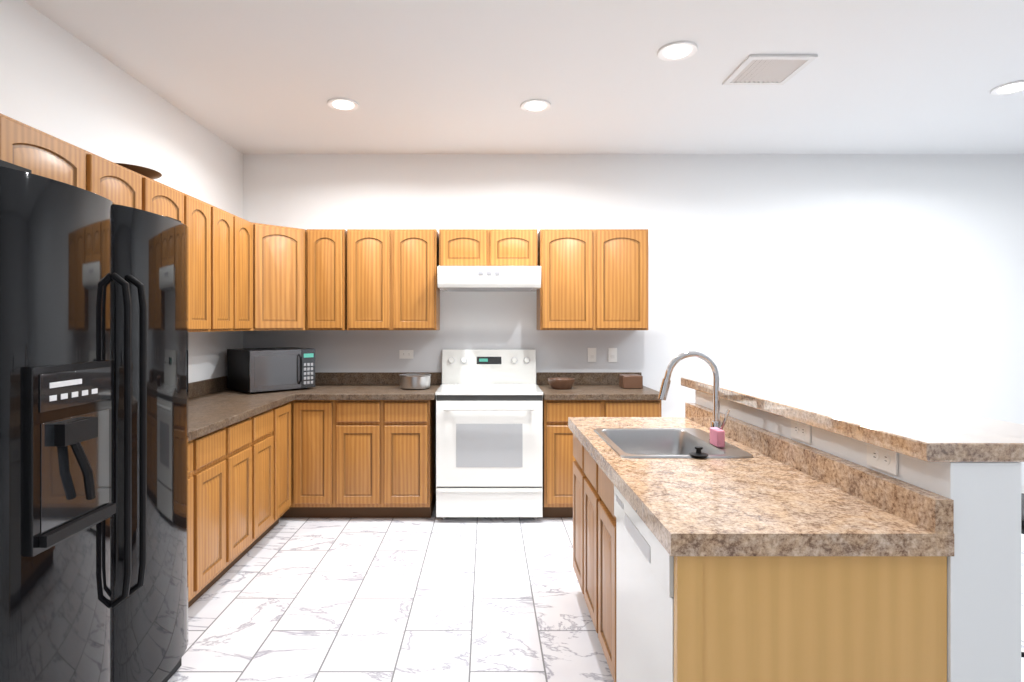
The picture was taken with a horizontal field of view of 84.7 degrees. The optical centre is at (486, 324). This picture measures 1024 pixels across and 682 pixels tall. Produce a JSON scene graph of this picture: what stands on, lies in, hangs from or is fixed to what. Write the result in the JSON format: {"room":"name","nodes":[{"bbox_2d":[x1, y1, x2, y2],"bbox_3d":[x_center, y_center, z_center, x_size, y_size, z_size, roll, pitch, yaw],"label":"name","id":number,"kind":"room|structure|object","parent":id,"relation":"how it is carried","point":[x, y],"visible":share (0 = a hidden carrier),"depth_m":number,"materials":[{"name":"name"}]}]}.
{"room":"kitchen","nodes":[
{"label":"kitchen","id":0,"kind":"room"},
{"bbox_2d":[0,0,242,382],"bbox_3d":[-2.050,0.000,0.700,0.100,2.800,7.800,0,0,0],"label":"wall","id":1,"kind":"structure","parent":0,"point":[58,81],"depth_m":2.99,"materials":[{"name":"white paint"}]},
{"bbox_2d":[0,113,85,189],"bbox_3d":[-1.827,-0.565,1.894,0.340,0.330,0.880,0,0,0],"label":"upper cabinet","id":2,"kind":"object","parent":1,"relation":"attached to","point":[39,152],"visible":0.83,"depth_m":2.09,"materials":[{"name":"brown wood"}]},
{"bbox_2d":[84,150,183,223],"bbox_3d":[-1.827,-0.345,2.711,0.340,0.770,0.750,0,0,0],"label":"upper cabinet","id":3,"kind":"object","parent":1,"relation":"attached to","point":[115,183],"visible":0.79,"depth_m":2.61,"materials":[{"name":"brown wood"}]},
{"bbox_2d":[116,163,161,179],"bbox_3d":[-1.830,-0.757,2.850,0.310,0.052,0.310,0,0,0],"label":"bowl","id":4,"kind":"object","parent":3,"relation":"on","point":[149,173],"visible":0.25,"depth_m":2.80,"materials":[{"name":"brown wood"}]},
{"bbox_2d":[182,192,252,331],"bbox_3d":[-1.827,-0.345,3.534,0.340,0.770,0.900,0,0,0],"label":"upper cabinet","id":5,"kind":"object","parent":1,"relation":"attached to","point":[220,269],"visible":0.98,"depth_m":3.46,"materials":[{"name":"brown wood"}]},
{"bbox_2d":[23,0,1023,153],"bbox_3d":[2.000,-1.450,0.700,8.200,0.100,8.000,0,0,0],"label":"ceiling","id":6,"kind":"structure","parent":0,"point":[600,76],"depth_m":3.11,"materials":[{"name":"white paint"}]},
{"bbox_2d":[327,98,358,110],"bbox_3d":[-0.910,-1.393,3.550,0.196,0.010,0.196,0,0,0],"label":"recessed light","id":7,"kind":"object","parent":6,"relation":"in","point":[342,104],"visible":1,"depth_m":3.53,"materials":[{"name":"white"}]},
{"bbox_2d":[520,99,550,111],"bbox_3d":[0.310,-1.393,3.570,0.196,0.010,0.196,0,0,0],"label":"recessed light","id":8,"kind":"object","parent":6,"relation":"in","point":[536,105],"visible":1,"depth_m":3.55,"materials":[{"name":"white"}]},
{"bbox_2d":[657,41,697,60],"bbox_3d":[0.970,-1.393,2.860,0.196,0.010,0.196,0,0,0],"label":"recessed light","id":9,"kind":"object","parent":6,"relation":"in","point":[678,51],"visible":1,"depth_m":2.85,"materials":[{"name":"white"}]},
{"bbox_2d":[722,55,817,84],"bbox_3d":[1.535,-1.391,3.070,0.350,0.014,0.340,0,0,0],"label":"ceiling vent","id":10,"kind":"object","parent":6,"relation":"in","point":[766,69],"visible":1,"depth_m":3.05,"materials":[{"name":"silver metal"}]},
{"bbox_2d":[990,80,1023,95],"bbox_3d":[3.090,-1.393,3.300,0.196,0.010,0.196,0,0,0],"label":"recessed light","id":11,"kind":"object","parent":6,"relation":"in","point":[1011,88],"visible":1,"depth_m":3.31,"materials":[{"name":"white"}]},
{"bbox_2d":[167,502,1023,681],"bbox_3d":[2.000,1.450,0.700,8.200,0.100,8.000,0,0,0],"label":"floor","id":12,"kind":"structure","parent":0,"point":[433,598],"depth_m":2.77,"materials":[{"name":"tile"}]},
{"bbox_2d":[0,160,187,681],"bbox_3d":[-1.559,0.484,1.845,0.862,1.808,0.905,0,0,0],"label":"refrigerator","id":13,"kind":"object","parent":12,"relation":"on","point":[93,437],"visible":1,"depth_m":1.67,"materials":[{"name":"black metal"}]},
{"bbox_2d":[188,437,199,607],"bbox_3d":[-1.689,0.965,2.493,0.616,0.870,0.331,0,0,0],"label":"base cabinet","id":14,"kind":"object","parent":12,"relation":"on","point":[193,445],"depth_m":2.67,"materials":[{"name":"brown wood"}]},
{"bbox_2d":[200,425,231,596],"bbox_3d":[-1.689,0.965,2.823,0.616,0.870,0.329,0,0,0],"label":"base cabinet","id":15,"kind":"object","parent":12,"relation":"on","point":[216,446],"depth_m":2.87,"materials":[{"name":"brown wood"}]},
{"bbox_2d":[188,376,299,440],"bbox_3d":[-1.667,0.459,3.462,0.660,0.141,2.269,0,0,0],"label":"countertop","id":16,"kind":"structure","parent":15,"relation":"on","point":[214,404],"depth_m":3.51,"materials":[{"name":"stone"}]},
{"bbox_2d":[227,347,314,392],"bbox_3d":[-1.619,0.334,4.236,0.500,0.307,0.449,0,0,-45],"label":"microwave","id":17,"kind":"object","parent":16,"relation":"on","point":[251,370],"visible":1,"depth_m":4.08,"materials":[{"name":"black"}]},
{"bbox_2d":[232,415,255,566],"bbox_3d":[-1.689,0.965,3.152,0.616,0.870,0.330,0,0,0],"label":"base cabinet","id":18,"kind":"object","parent":12,"relation":"on","point":[239,488],"depth_m":3.20,"materials":[{"name":"brown wood"}]},
{"bbox_2d":[256,407,275,543],"bbox_3d":[-1.689,0.965,3.482,0.616,0.870,0.330,0,0,0],"label":"base cabinet","id":19,"kind":"object","parent":12,"relation":"on","point":[265,421],"depth_m":3.51,"materials":[{"name":"brown wood"}]},
{"bbox_2d":[276,402,290,524],"bbox_3d":[-1.689,0.965,3.810,0.616,0.870,0.325,0,0,0],"label":"base cabinet","id":20,"kind":"object","parent":12,"relation":"on","point":[283,412],"depth_m":3.81,"materials":[{"name":"brown wood"}]},
{"bbox_2d":[280,401,291,517],"bbox_3d":[-1.685,0.965,4.289,0.612,0.870,0.616,0,0,0],"label":"base cabinet","id":21,"kind":"object","parent":12,"relation":"on","point":[288,514],"depth_m":4.00,"materials":[{"name":"brown wood"}]},
{"bbox_2d":[292,400,335,517],"bbox_3d":[-1.233,0.965,4.289,0.293,0.870,0.616,0,0,0],"label":"base cabinet","id":22,"kind":"object","parent":12,"relation":"on","point":[313,421],"depth_m":3.98,"materials":[{"name":"brown wood"}]},
{"bbox_2d":[336,400,383,517],"bbox_3d":[-0.917,0.965,4.289,0.339,0.870,0.616,0,0,0],"label":"base cabinet","id":23,"kind":"object","parent":12,"relation":"on","point":[363,458],"depth_m":3.98,"materials":[{"name":"brown wood"}]},
{"bbox_2d":[384,398,435,517],"bbox_3d":[-0.578,0.965,4.289,0.340,0.870,0.616,0,0,0],"label":"base cabinet","id":24,"kind":"object","parent":12,"relation":"on","point":[409,425],"depth_m":3.98,"materials":[{"name":"brown wood"}]},
{"bbox_2d":[300,372,441,399],"bbox_3d":[-0.855,0.459,4.274,0.965,0.141,0.645,0,0,0],"label":"countertop","id":25,"kind":"structure","parent":24,"relation":"on","point":[328,385],"depth_m":4.38,"materials":[{"name":"stone"}]},
{"bbox_2d":[399,373,430,389],"bbox_3d":[-0.550,0.433,4.300,0.248,0.108,0.248,0,0,0],"label":"pot","id":26,"kind":"object","parent":25,"relation":"on","point":[414,381],"visible":1,"depth_m":4.21,"materials":[{"name":"silver metal"}]},
{"bbox_2d":[435,349,542,519],"bbox_3d":[0.017,0.800,4.244,0.761,1.200,0.702,0,0,0],"label":"stove","id":27,"kind":"object","parent":12,"relation":"on","point":[489,432],"visible":1,"depth_m":3.95,"materials":[{"name":"white metal"}]},
{"bbox_2d":[573,434,615,681],"bbox_3d":[0.760,0.965,2.462,0.620,0.870,1.005,0,0,0],"label":"base cabinet","id":28,"kind":"object","parent":12,"relation":"on","point":[594,542],"visible":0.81,"depth_m":2.31,"materials":[{"name":"brown wood"}]},
{"bbox_2d":[568,402,953,555],"bbox_3d":[0.761,0.475,2.142,0.663,0.131,1.660,0,0,0],"label":"countertop","id":29,"kind":"structure","parent":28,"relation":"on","point":[778,495],"depth_m":1.52,"materials":[{"name":"stone"}]},
{"bbox_2d":[594,428,752,457],"bbox_3d":[0.740,0.576,2.335,0.496,0.190,0.566,0,0,0],"label":"sink","id":30,"kind":"object","parent":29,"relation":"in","point":[653,442],"visible":0.54,"depth_m":2.58,"materials":[{"name":"silver metal"}]},
{"bbox_2d":[658,351,729,441],"bbox_3d":[0.839,0.294,2.287,0.272,0.372,0.106,0,0,0],"label":"faucet","id":31,"kind":"object","parent":30,"relation":"on","point":[664,389],"visible":0.79,"depth_m":2.30,"materials":[{"name":"silver metal"}]},
{"bbox_2d":[689,446,707,456],"bbox_3d":[0.780,0.464,2.067,0.068,0.032,0.068,0,0,0],"label":"stopper","id":32,"kind":"object","parent":30,"relation":"on","point":[698,453],"visible":0.98,"depth_m":2.06,"materials":[{"name":"black rubber"}]},
{"bbox_2d":[710,427,724,447],"bbox_3d":[0.915,0.446,2.230,0.030,0.066,0.080,0,0,0],"label":"sponge","id":33,"kind":"object","parent":30,"relation":"on","point":[717,437],"visible":0.98,"depth_m":2.20,"materials":[{"name":"pink"}]},
{"bbox_2d":[543,398,660,517],"bbox_3d":[0.826,0.965,4.289,0.836,0.870,0.616,0,0,0],"label":"base cabinet","id":34,"kind":"object","parent":12,"relation":"on","point":[558,458],"visible":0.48,"depth_m":3.98,"materials":[{"name":"brown wood"}]},
{"bbox_2d":[537,372,661,399],"bbox_3d":[0.834,0.459,4.276,0.856,0.141,0.642,0,0,0],"label":"countertop","id":35,"kind":"structure","parent":34,"relation":"on","point":[595,386],"depth_m":4.25,"materials":[{"name":"stone"}]},
{"bbox_2d":[548,377,574,389],"bbox_3d":[0.570,0.450,4.300,0.208,0.075,0.208,0,0,0],"label":"dish","id":36,"kind":"object","parent":35,"relation":"on","point":[559,383],"visible":1,"depth_m":4.23,"materials":[{"name":"brown ceramic"}]},
{"bbox_2d":[619,374,642,388],"bbox_3d":[1.115,0.438,4.350,0.150,0.099,0.140,0,0,0],"label":"tin","id":37,"kind":"object","parent":35,"relation":"on","point":[630,381],"visible":1,"depth_m":4.28,"materials":[{"name":"brown ceramic"}]},
{"bbox_2d":[614,485,673,681],"bbox_3d":[0.740,0.973,1.656,0.600,0.855,0.596,0,0,0],"label":"dishwasher","id":38,"kind":"object","parent":12,"relation":"on","point":[644,606],"visible":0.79,"depth_m":1.62,"materials":[{"name":"white metal"}]},
{"bbox_2d":[674,556,946,681],"bbox_3d":[0.771,0.972,1.339,0.642,0.856,0.026,0,0,0],"label":"panel board","id":39,"kind":"object","parent":12,"relation":"on","point":[810,618],"visible":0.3,"depth_m":1.33,"materials":[{"name":"brown wood"}]},
{"bbox_2d":[695,390,1020,681],"bbox_3d":[1.179,0.863,2.138,0.167,1.075,1.625,0,0,0],"label":"wall","id":40,"kind":"structure","parent":12,"relation":"on","point":[984,603],"depth_m":1.32,"materials":[{"name":"white paint"}]},
{"bbox_2d":[791,420,810,443],"bbox_3d":[1.089,0.365,1.950,0.007,0.070,0.115,0,0,0],"label":"outlet","id":41,"kind":"object","parent":40,"relation":"attached to","point":[800,431],"visible":0.94,"depth_m":1.94,"materials":[{"name":"white plastic"}]},
{"bbox_2d":[681,377,1023,461],"bbox_3d":[1.268,0.300,2.159,0.465,0.045,1.682,0,0,0],"label":"bar","id":42,"kind":"object","parent":40,"relation":"on","point":[926,434],"visible":1,"depth_m":1.67,"materials":[{"name":"stone"}]},
{"bbox_2d":[867,443,897,474],"bbox_3d":[1.089,0.365,1.550,0.007,0.070,0.115,0,0,0],"label":"outlet","id":43,"kind":"object","parent":40,"relation":"attached to","point":[883,459],"visible":0.94,"depth_m":1.54,"materials":[{"name":"white plastic"}]},
{"bbox_2d":[1021,493,1023,657],"bbox_3d":[1.802,0.806,1.773,0.448,1.192,0.456,0,0,-15],"label":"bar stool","id":44,"kind":"object","parent":12,"relation":"on","point":[1022,523],"depth_m":1.75,"materials":[{"name":"black"}]},
{"bbox_2d":[243,154,1023,484],"bbox_3d":[2.000,0.000,4.650,8.200,2.800,0.100,0,0,0],"label":"wall","id":45,"kind":"structure","parent":0,"point":[893,276],"depth_m":4.60,"materials":[{"name":"paint"}]},
{"bbox_2d":[251,222,306,330],"bbox_3d":[-1.692,-0.345,4.292,0.610,0.770,0.610,0,0,0],"label":"upper cabinet","id":46,"kind":"object","parent":45,"relation":"attached to","point":[279,277],"visible":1,"depth_m":4.12,"materials":[{"name":"brown wood"}]},
{"bbox_2d":[307,229,346,329],"bbox_3d":[-1.231,-0.345,4.427,0.290,0.770,0.340,0,0,0],"label":"upper cabinet","id":47,"kind":"object","parent":45,"relation":"attached to","point":[326,279],"visible":0.98,"depth_m":4.26,"materials":[{"name":"brown wood"}]},
{"bbox_2d":[347,229,439,329],"bbox_3d":[-0.726,-0.345,4.427,0.680,0.770,0.340,0,0,0],"label":"upper cabinet","id":48,"kind":"object","parent":45,"relation":"attached to","point":[392,284],"visible":1,"depth_m":4.26,"materials":[{"name":"brown wood"}]},
{"bbox_2d":[399,350,412,358],"bbox_3d":[-0.660,0.240,4.594,0.115,0.070,0.007,0,0,0],"label":"electrical outlet","id":49,"kind":"object","parent":45,"relation":"attached to","point":[405,354],"visible":1,"depth_m":4.59,"materials":[{"name":"white plastic"}]},
{"bbox_2d":[439,229,536,265],"bbox_3d":[0.010,-0.583,4.427,0.750,0.295,0.340,0,0,0],"label":"upper cabinet","id":50,"kind":"object","parent":45,"relation":"attached to","point":[487,247],"visible":1,"depth_m":4.26,"materials":[{"name":"brown wood"}]},
{"bbox_2d":[437,266,540,291],"bbox_3d":[0.017,-0.350,4.344,0.757,0.159,0.506,0,0,0],"label":"range hood","id":51,"kind":"object","parent":45,"relation":"attached to","point":[488,278],"visible":1,"depth_m":4.10,"materials":[{"name":"white metal"}]},
{"bbox_2d":[588,348,595,361],"bbox_3d":[0.860,0.245,4.593,0.070,0.115,0.010,0,0,0],"label":"light switch","id":52,"kind":"object","parent":45,"relation":"attached to","point":[591,354],"visible":1,"depth_m":4.59,"materials":[{"name":"white plastic"}]},
{"bbox_2d":[537,229,647,329],"bbox_3d":[0.818,-0.345,4.427,0.824,0.770,0.340,0,0,0],"label":"upper cabinet","id":53,"kind":"object","parent":45,"relation":"attached to","point":[594,279],"visible":1,"depth_m":4.26,"materials":[{"name":"brown wood"}]},
{"bbox_2d":[608,348,616,361],"bbox_3d":[1.030,0.245,4.593,0.070,0.115,0.010,0,0,0],"label":"light switch","id":54,"kind":"object","parent":45,"relation":"attached to","point":[612,354],"visible":1,"depth_m":4.59,"materials":[{"name":"white plastic"}]}
]}

